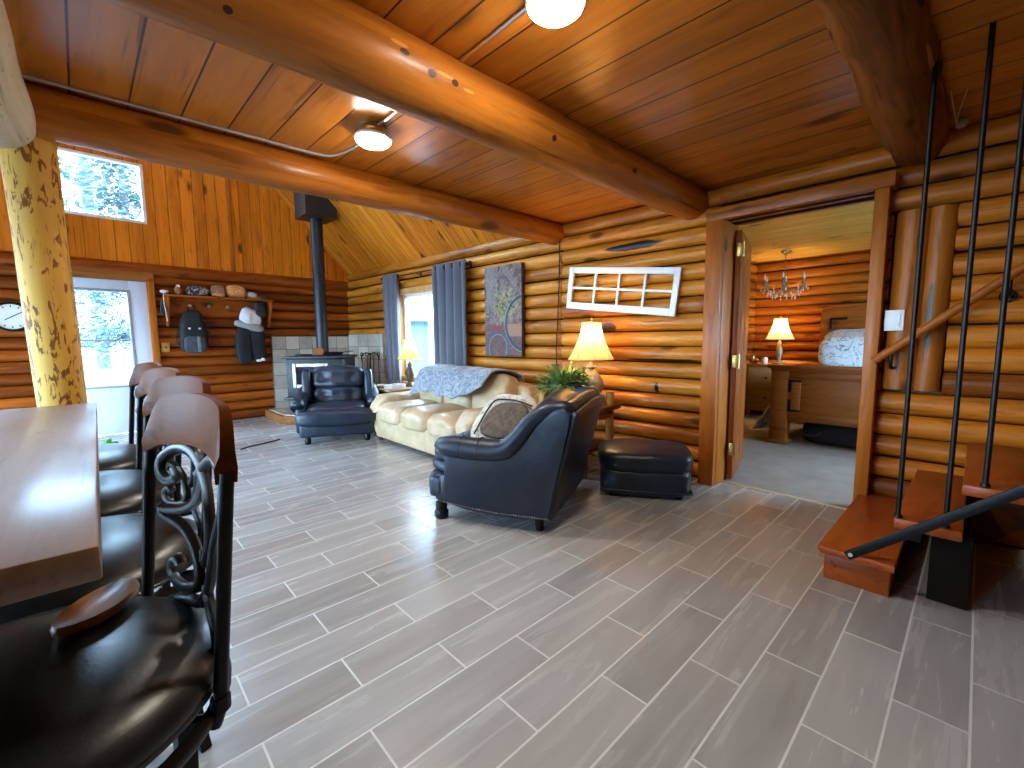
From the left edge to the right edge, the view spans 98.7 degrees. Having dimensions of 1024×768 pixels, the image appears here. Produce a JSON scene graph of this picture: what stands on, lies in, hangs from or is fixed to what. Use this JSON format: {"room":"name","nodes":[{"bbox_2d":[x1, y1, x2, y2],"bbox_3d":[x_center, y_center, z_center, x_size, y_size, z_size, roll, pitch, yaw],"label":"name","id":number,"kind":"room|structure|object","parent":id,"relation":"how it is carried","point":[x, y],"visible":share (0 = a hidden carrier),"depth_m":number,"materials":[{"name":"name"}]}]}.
{"room":"cabin living room","nodes":[
{"label":"cabin living room","id":0,"kind":"room"},
{"bbox_2d":[82,353,132,384],"bbox_3d":[0.420,0.080,14.217,140.000,0.001,140.000,-6,8,-43],"label":"ground","id":1,"kind":"structure","parent":0,"point":[123,363],"depth_m":23.93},
{"bbox_2d":[59,156,117,353],"bbox_3d":[-14.983,-5.611,13.574,4.044,11.795,4.053,-6,8,-43],"label":"conifer tree","id":2,"kind":"object","parent":1,"relation":"on","point":[60,158],"visible":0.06,"depth_m":14.35,"materials":[{"name":"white plant"}]},
{"bbox_2d":[59,152,130,368],"bbox_3d":[-22.492,-9.514,23.413,5.460,17.689,5.690,5,8,42],"label":"conifer tree","id":3,"kind":"object","parent":1,"relation":"on","point":[105,362],"visible":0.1,"depth_m":23.24,"materials":[{"name":"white plant"}]},
{"bbox_2d":[84,369,118,386],"bbox_3d":[-10.165,0.368,7.508,0.126,1.150,5.200,5,8,44],"label":"fence","id":4,"kind":"object","parent":1,"relation":"on","point":[95,371],"visible":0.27,"depth_m":9.11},
{"bbox_2d":[73,159,142,368],"bbox_3d":[-11.071,-4.068,12.586,3.860,8.864,3.902,-6,8,-43],"label":"conifer tree","id":5,"kind":"object","parent":1,"relation":"on","point":[124,189],"visible":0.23,"depth_m":12.29,"materials":[{"name":"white plant"}]},
{"bbox_2d":[410,309,434,373],"bbox_3d":[-2.748,-0.917,12.501,11.600,2.380,3.500,-2,6,-12],"label":"shed","id":6,"kind":"object","parent":1,"relation":"on","point":[418,318],"visible":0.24,"depth_m":11.05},
{"bbox_2d":[0,142,349,419],"bbox_3d":[-5.199,-2.296,5.319,0.197,5.942,7.061,5,8,44],"label":"wall","id":7,"kind":"structure","parent":0,"point":[187,224],"depth_m":6.23,"materials":[{"name":"wood"}]},
{"bbox_2d":[0,302,24,331],"bbox_3d":[-5.576,-0.751,4.903,0.052,0.330,0.330,5,8,44],"label":"wall clock","id":8,"kind":"object","parent":7,"relation":"attached to","point":[11,316],"visible":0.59,"depth_m":4.90,"materials":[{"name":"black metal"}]},
{"bbox_2d":[57,146,146,223],"bbox_3d":[-5.027,-2.409,5.399,0.065,0.740,0.800,5,8,44],"label":"window","id":9,"kind":"structure","parent":7,"relation":"in","point":[61,149],"depth_m":5.47,"materials":[{"name":"white plastic"}]},
{"bbox_2d":[72,277,152,435],"bbox_3d":[-5.070,-0.328,5.497,0.125,1.940,0.915,5,8,44],"label":"door","id":10,"kind":"structure","parent":7,"relation":"in","point":[112,402],"depth_m":5.63,"materials":[{"name":"white paint"}]},
{"bbox_2d":[71,267,153,281],"bbox_3d":[-5.123,-1.354,5.436,0.190,0.115,1.065,5,8,44],"label":"trim","id":11,"kind":"structure","parent":7,"relation":"attached to","point":[79,272],"depth_m":5.46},
{"bbox_2d":[146,279,160,363],"bbox_3d":[-5.115,-0.349,5.538,0.190,1.995,1.065,5,8,44],"label":"door frame","id":12,"kind":"structure","parent":7,"relation":"attached to","point":[149,284],"depth_m":5.78,"materials":[{"name":"brown wood"}]},
{"bbox_2d":[161,343,169,351],"bbox_3d":[-4.652,-0.493,5.910,0.031,0.120,0.090,5,8,44],"label":"light switch","id":13,"kind":"object","parent":7,"relation":"attached to","point":[165,347],"visible":1,"depth_m":5.91,"materials":[{"name":"gold metal"}]},
{"bbox_2d":[0,250,349,290],"bbox_3d":[-5.208,-1.444,5.316,0.173,0.176,6.908,5,8,44],"label":"plate","id":14,"kind":"object","parent":7,"relation":"attached to","point":[7,258],"visible":0.8,"depth_m":6.08,"materials":[{"name":"wood"}]},
{"bbox_2d":[162,294,273,327],"bbox_3d":[-4.123,-1.021,6.267,0.235,0.410,1.300,5,8,44],"label":"coat rack","id":15,"kind":"object","parent":7,"relation":"attached to","point":[174,303],"depth_m":6.26,"materials":[{"name":"brown wood"}]},
{"bbox_2d":[160,290,168,320],"bbox_3d":[-4.525,-1.022,5.736,0.049,0.406,0.101,5,8,44],"label":"lanyard","id":16,"kind":"object","parent":15,"relation":"hanging from","point":[163,309],"visible":1,"depth_m":5.72,"materials":[{"name":"black fabric"}]},
{"bbox_2d":[174,285,180,294],"bbox_3d":[-4.470,-1.259,5.885,0.061,0.140,0.075,5,8,44],"label":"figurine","id":17,"kind":"object","parent":15,"relation":"on","point":[177,289],"visible":0.98,"depth_m":5.87,"materials":[{"name":"brown ceramic"}]},
{"bbox_2d":[176,305,212,352],"bbox_3d":[-4.362,-0.755,6.038,0.192,0.656,0.418,5,8,44],"label":"backpack","id":18,"kind":"object","parent":15,"relation":"hanging from","point":[194,338],"visible":1,"depth_m":5.98,"materials":[{"name":"black fabric"}]},
{"bbox_2d":[185,286,208,295],"bbox_3d":[-4.321,-1.269,6.044,0.183,0.143,0.272,5,8,44],"label":"scarf","id":19,"kind":"object","parent":15,"relation":"on","point":[190,290],"visible":0.92,"depth_m":5.97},
{"bbox_2d":[210,285,224,296],"bbox_3d":[-4.154,-1.306,6.203,0.173,0.183,0.181,5,8,44],"label":"hat","id":20,"kind":"object","parent":15,"relation":"on","point":[215,290],"visible":0.98,"depth_m":6.15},
{"bbox_2d":[162,294,273,301],"bbox_3d":[-4.123,-1.213,6.246,0.230,0.025,1.300,5,8,44],"label":"shelf","id":21,"kind":"object","parent":15,"relation":"attached to","point":[166,296],"depth_m":6.14,"materials":[{"name":"brown wood"}]},
{"bbox_2d":[225,285,246,297],"bbox_3d":[-4.001,-1.335,6.376,0.194,0.188,0.260,5,8,44],"label":"knit hat","id":22,"kind":"object","parent":15,"relation":"on","point":[233,291],"visible":0.94,"depth_m":6.30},
{"bbox_2d":[234,307,266,363],"bbox_3d":[-3.890,-0.716,6.547,0.181,0.840,0.413,5,8,44],"label":"jacket","id":23,"kind":"object","parent":15,"relation":"hanging from","point":[249,336],"visible":0.99,"depth_m":6.50,"materials":[{"name":"black fabric"}]},
{"bbox_2d":[246,292,258,298],"bbox_3d":[-3.853,-1.309,6.531,0.136,0.109,0.165,5,8,44],"label":"glove","id":24,"kind":"object","parent":15,"relation":"on","point":[251,295],"visible":0.94,"depth_m":6.48,"materials":[{"name":"grey fabric"}]},
{"bbox_2d":[225,178,235,271],"bbox_3d":[-4.075,-2.581,6.332,0.056,1.900,0.032,-6,8,-43],"label":"trim","id":25,"kind":"structure","parent":7,"relation":"attached to","point":[227,181],"depth_m":6.35,"materials":[{"name":"brown wood"}]},
{"bbox_2d":[270,336,348,407],"bbox_3d":[-3.314,-0.171,7.356,0.055,1.245,1.250,5,8,44],"label":"tile surround","id":26,"kind":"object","parent":7,"relation":"attached to","point":[281,346],"depth_m":7.02,"materials":[{"name":"tile"}]},
{"bbox_2d":[273,188,512,274],"bbox_3d":[-2.509,-3.543,4.887,3.852,4.054,5.004,-6,8,-43],"label":"ceiling","id":27,"kind":"structure","parent":0,"point":[361,238],"depth_m":6.16,"materials":[{"name":"wood"}]},
{"bbox_2d":[3,0,1023,261],"bbox_3d":[1.617,-1.364,1.425,11.700,0.080,6.230,-6,8,-43],"label":"ceiling","id":28,"kind":"structure","parent":0,"point":[715,94],"depth_m":2.03,"materials":[{"name":"brown wood"}]},
{"bbox_2d":[21,73,358,156],"bbox_3d":[-1.589,-1.383,2.335,1.537,0.015,0.421,-3,6,-25],"label":"cable","id":29,"kind":"object","parent":28,"relation":"attached to","point":[45,81],"visible":0.82,"depth_m":2.25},
{"bbox_2d":[24,82,565,244],"bbox_3d":[-0.899,-1.386,3.231,3.811,0.234,0.231,-6,8,-43],"label":"ceiling beam","id":30,"kind":"structure","parent":28,"relation":"attached to","point":[61,117],"depth_m":2.53,"materials":[{"name":"wood"}]},
{"bbox_2d":[354,121,391,149],"bbox_3d":[-0.763,-1.356,2.416,0.200,0.098,0.200,-6,8,-43],"label":"ceiling light","id":31,"kind":"object","parent":28,"relation":"attached to","point":[371,136],"visible":1,"depth_m":2.36,"materials":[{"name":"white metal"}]},
{"bbox_2d":[356,133,389,149],"bbox_3d":[-0.763,-1.324,2.419,0.184,0.034,0.184,-6,8,-43],"label":"diffuser","id":32,"kind":"object","parent":31,"relation":"attached to","point":[372,141],"depth_m":2.38,"materials":[{"name":"beige"}]},
{"bbox_2d":[104,0,709,219],"bbox_3d":[-1.054,-1.151,1.145,7.008,0.320,0.313,-6,8,-43],"label":"ceiling beam","id":33,"kind":"structure","parent":28,"relation":"attached to","point":[342,45],"depth_m":1.68,"materials":[{"name":"wood"}]},
{"bbox_2d":[378,6,526,125],"bbox_3d":[-0.313,-1.351,1.931,0.019,0.019,1.170,-6,8,-43],"label":"conduit","id":34,"kind":"object","parent":28,"relation":"attached to","point":[522,11],"visible":0.56,"depth_m":1.69,"materials":[{"name":"silver metal"}]},
{"bbox_2d":[525,0,585,27],"bbox_3d":[0.143,-1.265,1.446,0.200,0.098,0.200,-6,8,-43],"label":"ceiling light","id":35,"kind":"object","parent":28,"relation":"attached to","point":[547,13],"visible":1,"depth_m":1.44,"materials":[{"name":"white glass"}]},
{"bbox_2d":[760,250,808,300],"bbox_3d":[3.795,-1.509,6.122,0.586,0.674,0.572,-6,8,-43],"label":"chandelier","id":36,"kind":"object","parent":28,"relation":"hanging from","point":[784,286],"visible":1,"depth_m":6.10,"materials":[{"name":"metal"}]},
{"bbox_2d":[814,0,950,166],"bbox_3d":[-0.140,-1.131,0.190,7.030,0.336,0.341,-6,8,-43],"label":"ceiling beam","id":37,"kind":"structure","parent":28,"relation":"attached to","point":[891,48],"depth_m":1.68,"materials":[{"name":"wood"}]},
{"bbox_2d":[950,87,969,128],"bbox_3d":[2.244,-1.373,2.203,0.417,0.061,0.063,-6,8,-43],"label":"sprig","id":38,"kind":"object","parent":37,"relation":"attached to","point":[960,123],"visible":1,"depth_m":2.30,"materials":[{"name":"plant"}]},
{"bbox_2d":[346,188,721,476],"bbox_3d":[-0.687,-0.572,5.792,6.510,2.346,0.178,5,8,43],"label":"wall","id":39,"kind":"structure","parent":0,"point":[654,373],"depth_m":4.10,"materials":[{"name":"wood"}]},
{"bbox_2d":[348,334,386,384],"bbox_3d":[-2.432,-0.197,7.394,1.150,1.275,0.055,5,8,44],"label":"tile panel","id":40,"kind":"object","parent":39,"relation":"attached to","point":[358,343],"depth_m":7.20,"materials":[{"name":"tile"}]},
{"bbox_2d":[380,260,471,279],"bbox_3d":[-1.220,-1.521,6.017,2.110,0.080,0.112,5,8,44],"label":"curtain rod","id":41,"kind":"object","parent":39,"relation":"attached to","point":[469,262],"visible":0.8,"depth_m":5.95,"materials":[{"name":"black metal"}]},
{"bbox_2d":[382,273,401,383],"bbox_3d":[-1.777,-0.580,6.612,0.402,2.085,0.124,5,8,44],"label":"curtain","id":42,"kind":"object","parent":41,"relation":"hanging from","point":[391,281],"visible":0.8,"depth_m":6.54,"materials":[{"name":"grey fabric"}]},
{"bbox_2d":[432,259,467,365],"bbox_3d":[-0.769,-0.490,5.649,0.694,2.085,0.148,5,8,44],"label":"curtain","id":43,"kind":"object","parent":41,"relation":"hanging from","point":[449,282],"visible":0.67,"depth_m":5.58,"materials":[{"name":"grey fabric"}]},
{"bbox_2d":[399,280,468,381],"bbox_3d":[-1.105,-0.681,6.149,1.560,1.370,0.185,5,8,44],"label":"window","id":44,"kind":"structure","parent":39,"relation":"in","point":[428,294],"depth_m":6.37,"materials":[{"name":"glass"}]},
{"bbox_2d":[484,262,524,356],"bbox_3d":[-0.090,-0.831,5.021,0.590,1.020,0.051,5,8,44],"label":"canvas painting","id":45,"kind":"object","parent":39,"relation":"attached to","point":[504,284],"visible":1,"depth_m":4.97},
{"bbox_2d":[556,240,559,364],"bbox_3d":[0.471,-0.744,4.519,0.014,1.700,0.051,-6,8,-43],"label":"power cord","id":46,"kind":"object","parent":39,"relation":"attached to","point":[559,240],"visible":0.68,"depth_m":4.50,"materials":[{"name":"black plastic"}]},
{"bbox_2d":[566,267,681,316],"bbox_3d":[0.969,-0.857,4.006,1.163,0.526,0.031,5,8,44],"label":"window sash","id":47,"kind":"structure","parent":39,"relation":"in","point":[677,271],"depth_m":3.94,"materials":[{"name":"white paint"}]},
{"bbox_2d":[98,409,1023,767],"bbox_3d":[-0.038,0.873,3.361,11.800,0.084,11.200,-6,8,-43],"label":"floor","id":48,"kind":"structure","parent":0,"point":[369,628],"depth_m":1.77,"materials":[{"name":"grey tile"}]},
{"bbox_2d":[0,136,86,406],"bbox_3d":[-2.264,-0.094,2.180,0.210,2.126,0.193,-6,8,-43],"label":"support post","id":49,"kind":"object","parent":48,"relation":"on","point":[31,175],"visible":0.57,"depth_m":2.08,"materials":[{"name":"wood"}]},
{"bbox_2d":[0,0,35,147],"bbox_3d":[-0.206,-0.971,-0.270,0.295,0.279,6.024,-6,8,-43],"label":"beam","id":50,"kind":"structure","parent":49,"relation":"on","point":[17,115],"depth_m":1.68,"materials":[{"name":"wood"}]},
{"bbox_2d":[0,403,102,606],"bbox_3d":[-1.647,0.642,0.929,1.192,0.900,1.940,-6,8,-43],"label":"bar counter","id":51,"kind":"object","parent":48,"relation":"on","point":[50,512],"visible":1,"depth_m":0.76,"materials":[{"name":"brown wood"}]},
{"bbox_2d":[0,376,211,752],"bbox_3d":[-1.142,0.532,1.165,0.575,1.068,0.584,3,7,31],"label":"bar stool","id":52,"kind":"object","parent":48,"relation":"on","point":[121,535],"visible":0.18,"depth_m":1.17,"materials":[{"name":"leather"}]},
{"bbox_2d":[0,393,237,767],"bbox_3d":[-0.787,0.576,0.709,0.575,1.068,0.584,4,7,36],"label":"bar stool","id":53,"kind":"object","parent":48,"relation":"on","point":[117,692],"visible":0.99,"depth_m":0.74,"materials":[{"name":"leather"}]},
{"bbox_2d":[50,578,139,637],"bbox_3d":[-0.782,0.420,0.837,0.090,0.037,0.201,-2,6,-13],"label":"armrest","id":54,"kind":"object","parent":53,"relation":"on","point":[98,606],"visible":1,"depth_m":0.82,"materials":[{"name":"wood"}]},
{"bbox_2d":[98,362,162,470],"bbox_3d":[-2.023,0.443,2.108,0.575,1.068,0.584,3,7,34],"label":"bar stool","id":55,"kind":"object","parent":48,"relation":"on","point":[112,456],"visible":0.11,"depth_m":2.15,"materials":[{"name":"leather"}]},
{"bbox_2d":[99,367,182,595],"bbox_3d":[-1.578,0.487,1.639,0.575,1.068,0.584,3,7,33],"label":"bar stool","id":56,"kind":"object","parent":48,"relation":"on","point":[120,490],"visible":0.22,"depth_m":1.68,"materials":[{"name":"leather"}]},
{"bbox_2d":[265,410,295,423],"bbox_3d":[-2.811,0.454,6.783,1.420,0.110,1.580,-6,8,-43],"label":"platform","id":57,"kind":"object","parent":48,"relation":"on","point":[282,419],"visible":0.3,"depth_m":6.30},
{"bbox_2d":[269,407,294,415],"bbox_3d":[-2.811,0.390,6.798,1.350,0.012,1.510,-6,8,-43],"label":"floor","id":58,"kind":"structure","parent":57,"relation":"on","point":[286,411],"depth_m":6.58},
{"bbox_2d":[281,192,356,399],"bbox_3d":[-2.788,-1.260,6.329,0.840,3.365,0.753,-1,6,-3],"label":"wood stove","id":59,"kind":"object","parent":58,"relation":"on","point":[316,210],"visible":0.59,"depth_m":6.23,"materials":[{"name":"metal"}]},
{"bbox_2d":[315,347,323,355],"bbox_3d":[-2.721,-0.459,6.226,0.116,0.120,0.040,-4,7,-28],"label":"thermometer","id":60,"kind":"object","parent":59,"relation":"on","point":[319,351],"visible":1,"depth_m":6.21,"materials":[{"name":"orange metal"}]},
{"bbox_2d":[324,351,352,355],"bbox_3d":[-2.515,-0.449,6.383,0.408,0.064,0.276,-2,6,-15],"label":"skillet","id":61,"kind":"object","parent":59,"relation":"on","point":[325,353],"visible":0.98,"depth_m":6.26,"materials":[{"name":"black metal"}]},
{"bbox_2d":[360,352,379,383],"bbox_3d":[-2.183,-0.059,6.819,0.260,0.868,0.260,2,6,24],"label":"fireplace tools","id":62,"kind":"object","parent":58,"relation":"on","point":[370,354],"visible":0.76,"depth_m":6.77,"materials":[{"name":"black metal"}]},
{"bbox_2d":[290,365,378,444],"bbox_3d":[-2.124,0.215,5.377,0.989,0.860,0.975,-2,6,-18],"label":"recliner","id":63,"kind":"object","parent":48,"relation":"on","point":[330,400],"visible":0.98,"depth_m":5.17,"materials":[{"name":"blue leather"}]},
{"bbox_2d":[306,399,367,410],"bbox_3d":[-2.102,0.298,5.322,0.684,0.182,0.663,-2,6,-18],"label":"seat cushion","id":64,"kind":"object","parent":63,"relation":"on","point":[311,404],"depth_m":5.15,"materials":[{"name":"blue leather"}]},
{"bbox_2d":[311,365,363,387],"bbox_3d":[-2.201,-0.075,5.577,0.619,0.322,0.282,-2,6,-18],"label":"cushion","id":65,"kind":"object","parent":63,"relation":"on","point":[343,376],"depth_m":5.47,"materials":[{"name":"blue leather"}]},
{"bbox_2d":[313,386,362,401],"bbox_3d":[-2.186,0.137,5.547,0.582,0.234,0.226,-2,6,-18],"label":"cushion","id":66,"kind":"object","parent":63,"relation":"on","point":[320,393],"depth_m":5.46,"materials":[{"name":"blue leather"}]},
{"bbox_2d":[378,387,411,393],"bbox_3d":[-1.514,0.310,5.942,0.540,0.545,0.620,5,8,44],"label":"end table","id":67,"kind":"object","parent":48,"relation":"on","point":[381,390],"visible":0.16,"depth_m":5.64,"materials":[{"name":"brown wood"}]},
{"bbox_2d":[384,383,405,389],"bbox_3d":[-1.522,0.029,5.728,0.140,0.057,0.260,2,6,27],"label":"tissue box","id":68,"kind":"object","parent":67,"relation":"on","point":[396,385],"visible":1,"depth_m":5.67,"materials":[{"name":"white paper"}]},
{"bbox_2d":[397,336,421,386],"bbox_3d":[-1.376,-0.305,5.918,0.332,0.680,0.332,-6,8,-43],"label":"table lamp","id":69,"kind":"object","parent":67,"relation":"on","point":[409,352],"visible":0.98,"depth_m":5.84,"materials":[{"name":"fabric"}]},
{"bbox_2d":[370,373,539,455],"bbox_3d":[-0.677,0.278,4.798,1.029,0.828,1.989,-6,8,-43],"label":"sofa","id":70,"kind":"object","parent":48,"relation":"on","point":[417,421],"visible":0.62,"depth_m":4.48,"materials":[{"name":"beige leather"}]},
{"bbox_2d":[378,399,439,424],"bbox_3d":[-1.146,0.312,5.076,0.703,0.243,0.520,-6,8,-43],"label":"seat cushion","id":71,"kind":"object","parent":70,"relation":"on","point":[389,410],"depth_m":4.89,"materials":[{"name":"beige leather"}]},
{"bbox_2d":[419,391,443,403],"bbox_3d":[-0.876,0.069,5.305,0.337,0.510,0.522,-6,8,-43],"label":"cushion","id":72,"kind":"object","parent":70,"relation":"on","point":[430,395],"depth_m":5.14,"materials":[{"name":"beige leather"}]},
{"bbox_2d":[401,403,467,431],"bbox_3d":[-0.795,0.347,4.694,0.706,0.244,0.524,-6,8,-43],"label":"seat cushion","id":73,"kind":"object","parent":70,"relation":"on","point":[413,419],"depth_m":4.48,"materials":[{"name":"beige leather"}]},
{"bbox_2d":[427,408,473,437],"bbox_3d":[-0.442,0.384,4.318,0.703,0.242,0.521,-6,8,-43],"label":"seat cushion","id":74,"kind":"object","parent":70,"relation":"on","point":[440,424],"depth_m":4.08,"materials":[{"name":"beige leather"}]},
{"bbox_2d":[444,392,472,408],"bbox_3d":[-0.523,0.124,4.926,0.329,0.477,0.508,-6,8,-43],"label":"cushion","id":75,"kind":"object","parent":70,"relation":"on","point":[464,401],"depth_m":4.71,"materials":[{"name":"beige leather"}]},
{"bbox_2d":[409,364,523,398],"bbox_3d":[-0.534,-0.020,4.895,0.680,0.375,1.291,-6,8,-43],"label":"throw blanket","id":76,"kind":"object","parent":70,"relation":"on","point":[451,381],"visible":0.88,"depth_m":4.69,"materials":[{"name":"fabric"}]},
{"bbox_2d":[472,373,518,407],"bbox_3d":[-0.169,0.139,4.548,0.338,0.510,0.527,-6,8,-43],"label":"cushion","id":77,"kind":"object","parent":70,"relation":"on","point":[496,384],"depth_m":4.41,"materials":[{"name":"beige leather"}]},
{"bbox_2d":[429,387,604,530],"bbox_3d":[0.033,0.444,3.128,1.085,0.825,1.081,2,6,22],"label":"armchair","id":78,"kind":"object","parent":48,"relation":"on","point":[531,472],"visible":0.93,"depth_m":2.68,"materials":[{"name":"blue leather"}]},
{"bbox_2d":[435,430,470,460],"bbox_3d":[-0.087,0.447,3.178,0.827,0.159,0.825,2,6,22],"label":"armrest","id":79,"kind":"object","parent":78,"relation":"on","point":[438,457],"depth_m":2.98,"materials":[{"name":"leather"}]},
{"bbox_2d":[471,394,537,438],"bbox_3d":[-0.054,0.256,3.028,0.469,0.337,0.379,4,7,37],"label":"throw pillow","id":80,"kind":"object","parent":78,"relation":"on","point":[501,414],"visible":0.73,"depth_m":2.95,"materials":[{"name":"beige fabric"}]},
{"bbox_2d":[539,391,620,478],"bbox_3d":[0.579,0.416,3.972,0.580,0.701,0.560,5,8,44],"label":"end table","id":81,"kind":"object","parent":48,"relation":"on","point":[609,406],"visible":0.21,"depth_m":3.91,"materials":[{"name":"brown wood"}]},
{"bbox_2d":[531,361,605,399],"bbox_3d":[0.492,-0.005,3.884,0.687,0.386,0.726,0,6,4],"label":"potted fern","id":82,"kind":"object","parent":81,"relation":"on","point":[557,380],"visible":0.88,"depth_m":3.80,"materials":[{"name":"green plant"}]},
{"bbox_2d":[546,382,581,393],"bbox_3d":[0.462,0.088,3.899,0.316,0.198,0.316,-6,8,-43],"label":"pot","id":83,"kind":"object","parent":82,"relation":"on","point":[568,385],"depth_m":3.78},
{"bbox_2d":[568,317,613,392],"bbox_3d":[0.714,-0.211,3.972,0.418,0.775,0.418,-6,8,-43],"label":"table lamp","id":84,"kind":"object","parent":81,"relation":"on","point":[591,345],"visible":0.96,"depth_m":3.86,"materials":[{"name":"fabric"}]},
{"bbox_2d":[589,440,601,452],"bbox_3d":[0.580,0.550,3.986,0.460,0.030,0.420,5,8,44],"label":"shelf","id":85,"kind":"object","parent":81,"relation":"attached to","point":[594,446],"depth_m":3.89,"materials":[{"name":"brown wood"}]},
{"bbox_2d":[598,438,692,499],"bbox_3d":[1.023,0.638,3.426,0.696,0.362,0.553,1,6,13],"label":"ottoman","id":86,"kind":"object","parent":48,"relation":"on","point":[628,466],"visible":1,"depth_m":3.19,"materials":[{"name":"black leather"}]},
{"bbox_2d":[598,438,692,473],"bbox_3d":[1.023,0.555,3.418,0.696,0.197,0.553,1,6,13],"label":"cushion","id":87,"kind":"object","parent":86,"relation":"on","point":[617,455],"depth_m":3.20,"materials":[{"name":"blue leather"}]},
{"bbox_2d":[745,362,800,413],"bbox_3d":[3.897,0.079,6.629,0.518,0.775,0.620,-6,8,-43],"label":"nightstand","id":88,"kind":"object","parent":48,"relation":"on","point":[758,375],"visible":0.57,"depth_m":6.55,"materials":[{"name":"brown wood"}]},
{"bbox_2d":[765,316,794,363],"bbox_3d":[3.945,-0.652,6.482,0.388,0.705,0.388,-6,8,-43],"label":"table lamp","id":89,"kind":"object","parent":88,"relation":"on","point":[780,330],"visible":1,"depth_m":6.39,"materials":[{"name":"fabric"}]},
{"bbox_2d":[753,303,866,444],"bbox_3d":[4.284,-0.176,4.970,2.320,1.610,2.226,-6,8,-43],"label":"bed","id":90,"kind":"object","parent":48,"relation":"on","point":[819,394],"visible":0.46,"depth_m":4.67,"materials":[{"name":"brown wood"}]},
{"bbox_2d":[753,403,769,428],"bbox_3d":[4.141,0.221,4.872,1.484,0.662,2.226,-6,8,-43],"label":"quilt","id":91,"kind":"object","parent":90,"relation":"on","point":[763,422],"depth_m":5.18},
{"bbox_2d":[818,337,863,366],"bbox_3d":[4.506,-0.407,5.794,0.232,0.429,0.785,-6,8,-43],"label":"bed pillow","id":92,"kind":"object","parent":90,"relation":"on","point":[834,351],"visible":0.46,"depth_m":5.82,"materials":[{"name":"fabric"}]},
{"bbox_2d":[824,328,864,339],"bbox_3d":[4.621,-0.473,5.897,0.214,0.538,0.768,-6,8,-43],"label":"bed pillow","id":93,"kind":"object","parent":90,"relation":"on","point":[842,332],"visible":0.16,"depth_m":5.94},
{"bbox_2d":[800,422,857,448],"bbox_3d":[3.876,0.567,4.500,0.534,0.237,1.506,-6,8,-43],"label":"bag","id":94,"kind":"object","parent":48,"relation":"on","point":[841,436],"visible":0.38,"depth_m":4.68,"materials":[{"name":"black fabric"}]},
{"bbox_2d":[818,442,1023,610],"bbox_3d":[2.443,0.266,1.841,1.095,1.400,1.675,-6,8,-43],"label":"staircase","id":95,"kind":"structure","parent":48,"relation":"on","point":[868,518],"depth_m":2.08,"materials":[{"name":"red wood"}]},
{"bbox_2d":[843,22,1023,559],"bbox_3d":[2.073,-0.228,1.433,0.087,2.189,1.484,-6,8,-43],"label":"stair railing","id":96,"kind":"object","parent":95,"relation":"on","point":[914,533],"visible":0.98,"depth_m":1.75,"materials":[{"name":"black metal"}]},
{"bbox_2d":[745,260,757,393],"bbox_3d":[2.444,-0.669,5.844,4.133,2.479,0.171,-6,8,-43],"label":"wall","id":97,"kind":"structure","parent":0,"point":[753,286],"depth_m":7.01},
{"bbox_2d":[752,249,870,364],"bbox_3d":[5.468,-0.674,5.617,0.172,2.487,4.523,-6,8,-43],"label":"wall","id":98,"kind":"structure","parent":0,"point":[842,277],"depth_m":6.61,"materials":[{"name":"wood"}]},
{"bbox_2d":[720,112,1023,549],"bbox_3d":[3.255,-0.206,1.857,0.170,2.351,4.653,-6,8,-43],"label":"wall","id":99,"kind":"structure","parent":0,"point":[952,173],"depth_m":2.49,"materials":[{"name":"wood"}]},
{"bbox_2d":[697,219,737,485],"bbox_3d":[1.641,-0.259,3.510,0.305,2.120,0.125,-6,8,-43],"label":"trim","id":100,"kind":"structure","parent":99,"relation":"attached to","point":[720,254],"depth_m":3.42,"materials":[{"name":"brown wood"}]},
{"bbox_2d":[726,230,754,478],"bbox_3d":[1.982,-0.241,3.832,0.180,1.985,0.821,3,7,33],"label":"door","id":101,"kind":"structure","parent":99,"relation":"in","point":[739,357],"depth_m":3.60,"materials":[{"name":"brown wood"}]},
{"bbox_2d":[722,481,846,509],"bbox_3d":[2.014,0.833,3.279,0.030,0.028,0.870,-6,8,-43],"label":"trim","id":102,"kind":"structure","parent":99,"relation":"attached to","point":[741,485],"depth_m":3.25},
{"bbox_2d":[706,170,898,225],"bbox_3d":[1.962,-1.248,3.051,0.315,0.085,1.095,-6,8,-43],"label":"trim","id":103,"kind":"structure","parent":99,"relation":"attached to","point":[862,187],"depth_m":2.90,"materials":[{"name":"brown wood"}]},
{"bbox_2d":[852,187,892,501],"bbox_3d":[2.312,-0.193,2.812,0.290,2.120,0.075,-6,8,-43],"label":"trim","id":104,"kind":"structure","parent":99,"relation":"attached to","point":[882,200],"depth_m":2.70,"materials":[{"name":"brown wood"}]},
{"bbox_2d":[884,310,904,330],"bbox_3d":[2.304,-0.383,2.653,0.025,0.124,0.090,-6,8,-43],"label":"light switch","id":105,"kind":"object","parent":99,"relation":"attached to","point":[894,319],"visible":1,"depth_m":2.65,"materials":[{"name":"white plastic"}]},
{"bbox_2d":[882,208,931,389],"bbox_3d":[2.399,-0.497,2.670,0.169,1.060,0.175,-6,8,-43],"label":"trim","id":106,"kind":"structure","parent":99,"relation":"attached to","point":[907,226],"depth_m":2.62,"materials":[{"name":"brown wood"}]},
{"bbox_2d":[882,217,952,392],"bbox_3d":[2.489,-0.498,2.686,0.040,1.090,0.300,-6,8,-43],"label":"trim","id":107,"kind":"structure","parent":99,"relation":"attached to","point":[940,391],"depth_m":2.64,"materials":[{"name":"brown wood"}]},
{"bbox_2d":[913,204,960,391],"bbox_3d":[2.481,-0.488,2.581,0.134,1.061,0.141,-6,8,-43],"label":"log post","id":108,"kind":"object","parent":99,"relation":"attached to","point":[944,218],"depth_m":2.54,"materials":[{"name":"brown wood"}]},
{"bbox_2d":[870,261,1023,369],"bbox_3d":[2.819,-0.796,2.038,0.148,1.568,1.722,-6,8,-43],"label":"handrail","id":109,"kind":"object","parent":99,"relation":"attached to","point":[1018,269],"visible":0.77,"depth_m":2.42,"materials":[{"name":"brown wood"}]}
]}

